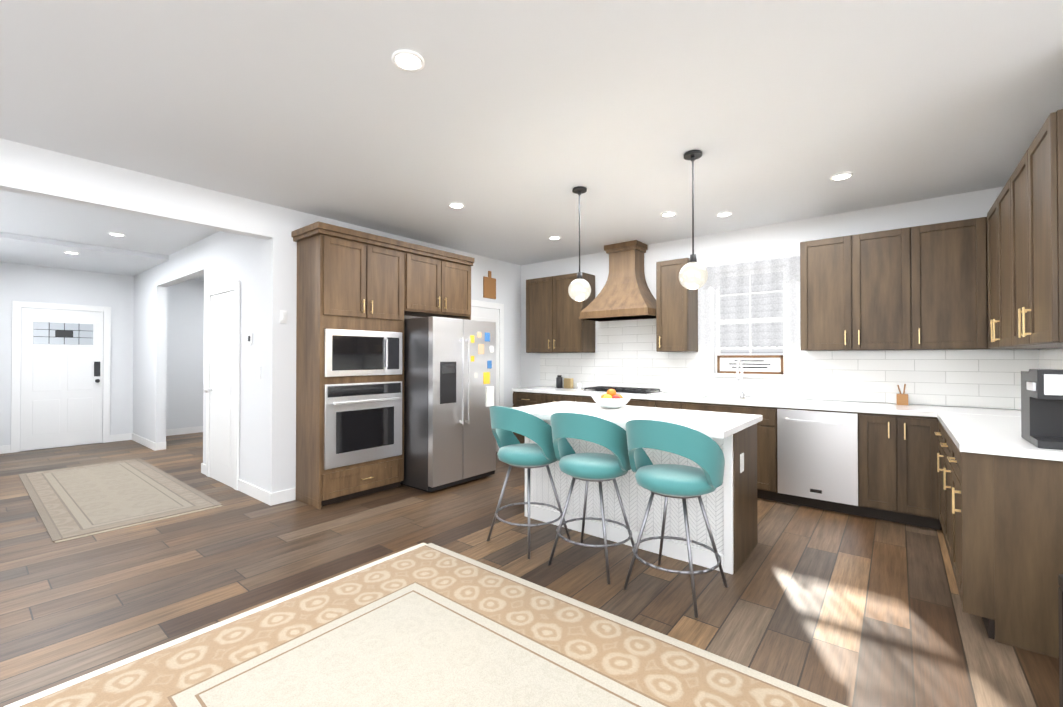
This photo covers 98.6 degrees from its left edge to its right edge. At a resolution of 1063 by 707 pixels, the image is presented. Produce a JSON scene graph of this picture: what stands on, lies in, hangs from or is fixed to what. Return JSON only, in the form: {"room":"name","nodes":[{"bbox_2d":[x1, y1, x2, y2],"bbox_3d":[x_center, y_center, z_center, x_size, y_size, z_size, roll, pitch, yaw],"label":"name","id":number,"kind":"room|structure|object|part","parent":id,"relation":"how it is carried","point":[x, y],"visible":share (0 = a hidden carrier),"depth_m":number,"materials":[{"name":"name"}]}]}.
{"room":"kitchen","nodes":[
{"label":"kitchen","id":0,"kind":"room"},
{"bbox_2d":[0,232,168,275],"bbox_3d":[-6.326,-1.312,6.166,2.000,0.059,1.850,0,-1,39],"label":"ceiling","id":1,"kind":"structure","parent":0,"point":[27,250],"depth_m":6.05,"materials":[{"name":"white paint"}]},
{"bbox_2d":[63,251,79,253],"bbox_3d":[-5.842,-1.279,5.811,0.150,0.010,0.150,0,-1,39],"label":"recessed light","id":2,"kind":"object","parent":1,"relation":"in","point":[69,252],"visible":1,"depth_m":5.78,"materials":[{"name":"white plastic"}]},
{"bbox_2d":[0,262,203,451],"bbox_3d":[-6.509,0.040,7.624,0.120,2.740,4.220,0,-1,39],"label":"wall","id":3,"kind":"structure","parent":0,"point":[185,340],"depth_m":7.38,"materials":[{"name":"white paint"}]},
{"bbox_2d":[0,445,10,453],"bbox_3d":[-7.467,1.343,6.305,0.014,0.110,0.380,0,-1,39],"label":"baseboard","id":4,"kind":"structure","parent":3,"relation":"attached to","point":[6,448],"depth_m":6.41,"materials":[{"name":"white wood"}]},
{"bbox_2d":[11,301,110,452],"bbox_3d":[-6.998,0.331,6.848,0.075,2.145,1.040,0,-1,39],"label":"front door","id":5,"kind":"structure","parent":3,"relation":"in","point":[61,360],"depth_m":6.82,"materials":[{"name":"white wood"}]},
{"bbox_2d":[166,426,202,435],"bbox_3d":[-5.832,1.362,8.352,0.014,0.110,1.980,0,-1,39],"label":"baseboard","id":6,"kind":"structure","parent":3,"relation":"attached to","point":[188,430],"depth_m":8.02,"materials":[{"name":"white wood"}]},
{"bbox_2d":[133,231,266,489],"bbox_3d":[-4.457,0.025,5.922,5.210,2.740,0.120,0,-1,39],"label":"wall","id":7,"kind":"structure","parent":0,"point":[218,258],"depth_m":5.16,"materials":[{"name":"white paint"}]},
{"bbox_2d":[131,433,158,450],"bbox_3d":[-5.976,1.350,7.050,1.414,0.110,0.034,0,-1,39],"label":"baseboard","id":8,"kind":"structure","parent":7,"relation":"attached to","point":[152,445],"depth_m":6.92,"materials":[{"name":"white wood"}]},
{"bbox_2d":[204,280,239,489],"bbox_3d":[-3.351,0.324,4.901,0.930,2.125,0.086,0,-1,39],"label":"hall door","id":9,"kind":"structure","parent":7,"relation":"in","point":[222,390],"depth_m":4.88,"materials":[{"name":"white wood"}]},
{"bbox_2d":[201,463,275,505],"bbox_3d":[-3.098,1.330,4.752,1.908,0.110,0.034,0,-1,39],"label":"baseboard","id":10,"kind":"structure","parent":7,"relation":"attached to","point":[265,496],"depth_m":4.38,"materials":[{"name":"white wood"}]},
{"bbox_2d":[248,333,251,344],"bbox_3d":[-2.755,-0.143,4.474,0.080,0.110,0.016,0,-1,39],"label":"switch plate","id":11,"kind":"object","parent":7,"relation":"attached to","point":[249,334],"depth_m":4.46,"materials":[{"name":"white plastic"}]},
{"bbox_2d":[0,138,520,498],"bbox_3d":[-3.036,0.003,3.431,0.120,2.740,9.300,0,-1,39],"label":"wall","id":12,"kind":"structure","parent":0,"point":[37,171],"depth_m":4.18,"materials":[{"name":"white paint"}]},
{"bbox_2d":[280,310,286,322],"bbox_3d":[-2.297,-0.340,4.239,0.026,0.120,0.060,0,-1,39],"label":"light switch","id":13,"kind":"object","parent":12,"relation":"attached to","point":[283,316],"visible":1,"depth_m":4.24,"materials":[{"name":"white plastic"}]},
{"bbox_2d":[407,249,473,318],"bbox_3d":[-1.193,-0.763,5.262,0.475,0.645,0.950,0,-1,39],"label":"upper cabinet","id":14,"kind":"object","parent":12,"relation":"attached to","point":[438,285],"depth_m":5.08,"materials":[{"name":"brown wood"}]},
{"bbox_2d":[471,300,503,450],"bbox_3d":[-0.651,0.341,6.246,0.086,2.115,0.860,0,-1,39],"label":"pantry door","id":15,"kind":"structure","parent":12,"relation":"in","point":[491,314],"depth_m":6.51,"materials":[{"name":"white"}]},
{"bbox_2d":[483,271,495,298],"bbox_3d":[-0.584,-0.961,6.396,0.018,0.380,0.240,0,-1,39],"label":"decor","id":16,"kind":"object","parent":12,"relation":"attached to","point":[489,286],"visible":0.93,"depth_m":6.38,"materials":[{"name":"brown wood"}]},
{"bbox_2d":[0,432,1059,706],"bbox_3d":[-2.294,1.398,2.858,12.900,0.060,9.350,0,-1,39],"label":"floor","id":17,"kind":"structure","parent":0,"point":[848,610],"depth_m":2.75,"materials":[{"name":"brown wood"}]},
{"bbox_2d":[19,458,221,542],"bbox_3d":[-4.331,1.379,4.690,3.110,0.008,1.070,0,-1,39],"label":"rug","id":18,"kind":"object","parent":17,"relation":"on","point":[70,503],"visible":0.95,"depth_m":4.36,"materials":[{"name":"beige fabric"}]},
{"bbox_2d":[295,229,406,508],"bbox_3d":[-1.764,0.145,4.532,0.482,2.475,0.890,0,-1,39],"label":"tall cabinet","id":19,"kind":"object","parent":17,"relation":"on","point":[360,294],"depth_m":4.28,"materials":[{"name":"brown wood"}]},
{"bbox_2d":[4,543,847,706],"bbox_3d":[-0.224,1.351,1.589,3.020,0.010,2.030,0,-1,39],"label":"living room rug","id":20,"kind":"object","parent":17,"relation":"on","point":[426,625],"visible":0.93,"depth_m":2.02,"materials":[{"name":"beige fabric"}]},
{"bbox_2d":[400,317,495,491],"bbox_3d":[-0.993,0.515,5.081,0.910,1.745,0.905,0,-1,39],"label":"fridge","id":21,"kind":"object","parent":17,"relation":"on","point":[449,387],"visible":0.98,"depth_m":4.70,"materials":[{"name":"silver metal"}]},
{"bbox_2d":[487,406,570,558],"bbox_3d":[-0.035,0.871,3.340,0.550,1.008,0.538,0,-1,39],"label":"bar stool","id":22,"kind":"object","parent":17,"relation":"on","point":[506,422],"visible":0.81,"depth_m":3.16,"materials":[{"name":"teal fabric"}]},
{"bbox_2d":[513,391,544,443],"bbox_3d":[0.151,0.957,6.260,0.561,0.882,0.617,0,-1,39],"label":"base cabinet","id":23,"kind":"object","parent":17,"relation":"on","point":[520,399],"depth_m":6.07,"materials":[{"name":"brown wood"}]},
{"bbox_2d":[545,393,576,402],"bbox_3d":[0.502,0.955,5.980,0.581,0.882,0.617,0,-1,39],"label":"base cabinet","id":24,"kind":"object","parent":17,"relation":"on","point":[549,398],"depth_m":5.72,"materials":[{"name":"brown wood"}]},
{"bbox_2d":[548,412,636,583],"bbox_3d":[0.398,0.868,2.995,0.549,1.008,0.539,0,-1,39],"label":"bar stool","id":25,"kind":"object","parent":17,"relation":"on","point":[599,468],"visible":0.96,"depth_m":2.83,"materials":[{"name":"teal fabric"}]},
{"bbox_2d":[577,395,660,407],"bbox_3d":[1.128,0.950,5.481,1.142,0.882,0.617,0,-1,39],"label":"base cabinet","id":26,"kind":"object","parent":17,"relation":"on","point":[632,402],"depth_m":5.06,"materials":[{"name":"brown wood"}]},
{"bbox_2d":[512,386,1020,416],"bbox_3d":[1.864,0.481,4.893,4.950,0.040,0.633,0,-1,39],"label":"countertop","id":27,"kind":"structure","parent":26,"relation":"on","point":[828,405],"depth_m":4.25,"materials":[{"name":"white stone"}]},
{"bbox_2d":[556,375,562,387],"bbox_3d":[0.385,0.385,6.302,0.088,0.174,0.090,0,-1,39],"label":"canister","id":28,"kind":"object","parent":27,"relation":"on","point":[559,379],"depth_m":6.27,"materials":[{"name":"black plastic"}]},
{"bbox_2d":[564,378,572,387],"bbox_3d":[0.506,0.405,6.237,0.110,0.134,0.070,0,-1,39],"label":"canister","id":29,"kind":"object","parent":27,"relation":"on","point":[568,382],"depth_m":6.21,"materials":[{"name":"beige wood"}]},
{"bbox_2d":[580,386,663,394],"bbox_3d":[1.089,0.443,5.533,0.880,0.046,0.480,0,-1,39],"label":"cooktop","id":30,"kind":"object","parent":27,"relation":"in","point":[628,390],"visible":0.98,"depth_m":5.40,"materials":[{"name":"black metal"}]},
{"bbox_2d":[736,360,752,396],"bbox_3d":[2.213,0.264,4.766,0.129,0.390,0.213,0,-1,39],"label":"faucet","id":31,"kind":"object","parent":27,"relation":"on","point":[741,394],"visible":1,"depth_m":4.83,"materials":[{"name":"silver metal"}]},
{"bbox_2d":[896,384,907,404],"bbox_3d":[3.271,0.360,4.035,0.080,0.185,0.080,0,-1,39],"label":"block","id":32,"kind":"object","parent":27,"relation":"on","point":[902,399],"visible":1,"depth_m":4.01,"materials":[{"name":"brown wood"}]},
{"bbox_2d":[525,421,757,573],"bbox_3d":[0.787,0.933,3.585,1.682,0.882,0.616,0,-1,39],"label":"kitchen island","id":33,"kind":"object","parent":17,"relation":"on","point":[730,504],"depth_m":3.14,"materials":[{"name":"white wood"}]},
{"bbox_2d":[513,401,762,440],"bbox_3d":[0.695,0.469,3.493,1.750,0.040,0.960,0,-1,39],"label":"island countertop","id":34,"kind":"structure","parent":33,"relation":"on","point":[719,425],"depth_m":3.30,"materials":[{"name":"white stone"}]},
{"bbox_2d":[591,389,631,408],"bbox_3d":[0.665,0.370,3.800,0.340,0.158,0.340,0,-1,39],"label":"fruit bowl","id":35,"kind":"object","parent":34,"relation":"on","point":[611,398],"visible":1,"depth_m":3.71,"materials":[{"name":"white ceramic"}]},
{"bbox_2d":[661,400,688,409],"bbox_3d":[1.659,0.946,5.056,0.341,0.882,0.617,0,-1,39],"label":"base cabinet","id":36,"kind":"object","parent":17,"relation":"on","point":[664,404],"depth_m":4.80,"materials":[{"name":"brown wood"}]},
{"bbox_2d":[623,419,727,617],"bbox_3d":[0.825,0.865,2.653,0.549,1.008,0.539,0,-1,39],"label":"bar stool","id":37,"kind":"object","parent":17,"relation":"on","point":[704,452],"visible":1,"depth_m":2.49,"materials":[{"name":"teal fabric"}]},
{"bbox_2d":[689,402,776,500],"bbox_3d":[2.068,0.944,4.730,0.948,0.882,0.617,0,-1,39],"label":"base cabinet","id":38,"kind":"object","parent":17,"relation":"on","point":[766,428],"depth_m":4.27,"materials":[{"name":"brown wood"}]},
{"bbox_2d":[777,408,856,514],"bbox_3d":[2.677,0.939,4.244,0.737,0.882,0.617,0,-1,39],"label":"dishwasher","id":39,"kind":"object","parent":17,"relation":"on","point":[817,449],"depth_m":4.00,"materials":[{"name":"silver metal"}]},
{"bbox_2d":[857,412,928,527],"bbox_3d":[3.108,0.936,3.873,0.519,0.882,0.659,0,-1,39],"label":"base cabinet","id":40,"kind":"object","parent":17,"relation":"on","point":[893,450],"depth_m":3.68,"materials":[{"name":"brown wood"}]},
{"bbox_2d":[929,417,940,529],"bbox_3d":[3.170,0.929,3.099,0.675,0.882,0.600,0,-1,39],"label":"base cabinet","id":41,"kind":"object","parent":17,"relation":"on","point":[934,424],"depth_m":3.52,"materials":[{"name":"brown wood"}]},
{"bbox_2d":[941,424,948,553],"bbox_3d":[2.870,0.925,2.687,0.630,0.882,0.655,0,-1,39],"label":"base cabinet","id":42,"kind":"object","parent":17,"relation":"on","point":[943,430],"depth_m":3.17,"materials":[{"name":"brown wood"}]},
{"bbox_2d":[945,431,1062,658],"bbox_3d":[2.545,0.922,2.281,0.632,0.882,0.621,0,-1,39],"label":"base cabinet","id":43,"kind":"object","parent":17,"relation":"on","point":[998,519],"depth_m":2.14,"materials":[{"name":"brown wood"}]},
{"bbox_2d":[928,410,1062,460],"bbox_3d":[2.827,0.461,2.661,0.660,0.040,1.620,0,-1,39],"label":"countertop","id":44,"kind":"structure","parent":43,"relation":"on","point":[991,431],"depth_m":2.48,"materials":[{"name":"white stone"}]},
{"bbox_2d":[1021,369,1062,449],"bbox_3d":[2.570,0.256,2.149,0.342,0.360,0.364,0,-1,39],"label":"coffee maker","id":45,"kind":"object","parent":44,"relation":"on","point":[1041,408],"visible":1,"depth_m":2.18,"materials":[{"name":"black plastic"}]},
{"bbox_2d":[1058,574,1062,706],"bbox_3d":[2.021,1.040,1.214,0.710,0.628,0.660,0,-1,39],"label":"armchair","id":46,"kind":"object","parent":17,"relation":"on","point":[1060,590],"visible":1,"depth_m":1.67,"materials":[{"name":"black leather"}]},
{"bbox_2d":[0,0,1062,279],"bbox_3d":[-2.294,-1.412,2.883,12.900,0.080,9.350,0,-1,39],"label":"ceiling","id":47,"kind":"structure","parent":0,"point":[510,124],"depth_m":2.56,"materials":[{"name":"white paint"}]},
{"bbox_2d":[108,232,125,236],"bbox_3d":[-4.689,-1.345,5.172,0.150,0.010,0.150,0,-1,39],"label":"recessed light","id":48,"kind":"object","parent":47,"relation":"in","point":[116,234],"visible":1,"depth_m":5.16,"materials":[{"name":"white plastic"}]},
{"bbox_2d":[392,49,424,71],"bbox_3d":[-0.579,-1.371,2.146,0.150,0.010,0.150,0,-1,39],"label":"recessed light","id":49,"kind":"object","parent":47,"relation":"in","point":[408,60],"visible":1,"depth_m":2.14,"materials":[{"name":"white plastic"}]},
{"bbox_2d":[448,202,464,208],"bbox_3d":[-0.687,-1.353,4.190,0.150,0.010,0.150,0,-1,39],"label":"recessed light","id":50,"kind":"object","parent":47,"relation":"in","point":[454,205],"visible":1,"depth_m":4.17,"materials":[{"name":"white plastic"}]},
{"bbox_2d":[548,236,560,239],"bbox_3d":[0.268,-1.343,5.322,0.150,0.010,0.150,0,-1,39],"label":"recessed light","id":51,"kind":"object","parent":47,"relation":"in","point":[554,237],"visible":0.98,"depth_m":5.30,"materials":[{"name":"white plastic"}]},
{"bbox_2d":[568,186,590,301],"bbox_3d":[0.398,-0.895,3.781,0.190,0.933,0.190,0,-1,39],"label":"pendant light","id":52,"kind":"object","parent":47,"relation":"hanging from","point":[579,288],"visible":1,"depth_m":3.73,"materials":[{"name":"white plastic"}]},
{"bbox_2d":[661,212,676,216],"bbox_3d":[1.334,-1.351,4.445,0.150,0.010,0.150,0,-1,39],"label":"recessed light","id":53,"kind":"object","parent":47,"relation":"in","point":[667,214],"visible":0.98,"depth_m":4.44,"materials":[{"name":"white plastic"}]},
{"bbox_2d":[679,150,707,289],"bbox_3d":[1.104,-0.901,3.128,0.190,0.933,0.190,0,-1,39],"label":"pendant light","id":54,"kind":"object","parent":47,"relation":"hanging from","point":[693,273],"visible":1,"depth_m":3.08,"materials":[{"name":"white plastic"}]},
{"bbox_2d":[716,212,732,216],"bbox_3d":[1.875,-1.351,4.449,0.150,0.010,0.150,0,-1,39],"label":"recessed light","id":55,"kind":"object","parent":47,"relation":"in","point":[724,214],"visible":1,"depth_m":4.44,"materials":[{"name":"white plastic"}]},
{"bbox_2d":[830,172,853,180],"bbox_3d":[2.384,-1.359,3.517,0.150,0.010,0.150,0,-1,39],"label":"recessed light","id":56,"kind":"object","parent":47,"relation":"in","point":[841,176],"visible":1,"depth_m":3.50,"materials":[{"name":"white plastic"}]},
{"bbox_2d":[521,187,1040,409],"bbox_3d":[2.008,0.019,5.277,5.460,2.740,0.120,0,-1,39],"label":"wall","id":57,"kind":"structure","parent":0,"point":[779,240],"depth_m":4.84,"materials":[{"name":"white paint"}]},
{"bbox_2d":[526,272,594,352],"bbox_3d":[0.384,-0.527,6.269,0.930,1.030,0.336,0,-1,39],"label":"upper cabinet","id":58,"kind":"object","parent":57,"relation":"attached to","point":[553,323],"depth_m":6.10,"materials":[{"name":"brown wood"}]},
{"bbox_2d":[579,240,655,321],"bbox_3d":[1.102,-0.885,5.585,0.914,0.915,0.512,0,-1,39],"label":"range hood","id":59,"kind":"object","parent":57,"relation":"attached to","point":[625,293],"visible":0.9,"depth_m":5.52,"materials":[{"name":"brown wood"}]},
{"bbox_2d":[656,258,697,351],"bbox_3d":[1.667,-0.536,5.244,0.365,1.030,0.336,0,-1,39],"label":"upper cabinet","id":60,"kind":"object","parent":57,"relation":"attached to","point":[676,305],"depth_m":5.12,"materials":[{"name":"brown wood"}]},
{"bbox_2d":[711,346,788,377],"bbox_3d":[2.362,-0.329,4.962,0.770,1.165,0.135,0,-1,39],"label":"window","id":61,"kind":"structure","parent":57,"relation":"in","point":[763,364],"depth_m":4.91,"materials":[{"name":"white"}]},
{"bbox_2d":[698,255,800,347],"bbox_3d":[2.308,-0.523,4.896,1.050,0.922,0.055,0,-1,39],"label":"window curtain","id":62,"kind":"object","parent":61,"relation":"hanging from","point":[755,303],"visible":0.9,"depth_m":4.88,"materials":[{"name":"fabric"}]},
{"bbox_3d":[2.362,-0.329,4.962,0.770,1.165,0.135,0,-1,39],"label":"kitchen window frame","id":63,"kind":"part","parent":61,"relation":"part of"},
{"bbox_2d":[540,318,1035,408],"bbox_3d":[2.067,-0.027,5.145,4.958,0.970,0.010,0,-1,39],"label":"tile backsplash","id":64,"kind":"structure","parent":57,"relation":"attached to","point":[627,354],"depth_m":4.52,"materials":[{"name":"white tile"}]},
{"bbox_2d":[800,229,897,350],"bbox_3d":[2.986,-0.545,4.191,0.870,1.030,0.336,0,-1,39],"label":"upper cabinet","id":65,"kind":"object","parent":57,"relation":"attached to","point":[849,284],"depth_m":4.09,"materials":[{"name":"brown wood"}]},
{"bbox_2d":[898,218,973,349],"bbox_3d":[3.421,-0.549,3.802,0.535,1.030,0.400,0,-1,39],"label":"upper cabinet","id":66,"kind":"object","parent":57,"relation":"attached to","point":[936,261],"depth_m":3.73,"materials":[{"name":"brown wood"}]},
{"bbox_2d":[974,178,1009,348],"bbox_3d":[3.327,-0.565,3.076,0.385,1.050,1.021,0,-1,39],"label":"upper cabinet","id":67,"kind":"object","parent":57,"relation":"attached to","point":[993,279],"depth_m":3.36,"materials":[{"name":"brown wood"}]},
{"bbox_2d":[1010,109,1062,348],"bbox_3d":[2.795,-0.571,2.361,0.325,1.050,0.997,0,-1,39],"label":"upper cabinet","id":68,"kind":"object","parent":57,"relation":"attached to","point":[1036,183],"depth_m":2.30,"materials":[{"name":"brown wood"}]},
{"bbox_2d":[1036,348,1062,368],"bbox_3d":[3.303,0.199,2.725,0.010,0.475,2.190,0,-1,39],"label":"tile backsplash","id":69,"kind":"structure","parent":57,"relation":"attached to","point":[1045,358],"depth_m":3.35,"materials":[{"name":"white tile"}]},
{"label":"outside","id":70,"kind":"structure","parent":0,"visible":0},
{"bbox_2d":[717,345,782,374],"bbox_3d":[5.073,0.114,8.089,15.000,3.600,0.001,0,-1,39],"label":"siding","id":71,"kind":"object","parent":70,"point":[753,351],"depth_m":8.77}
]}

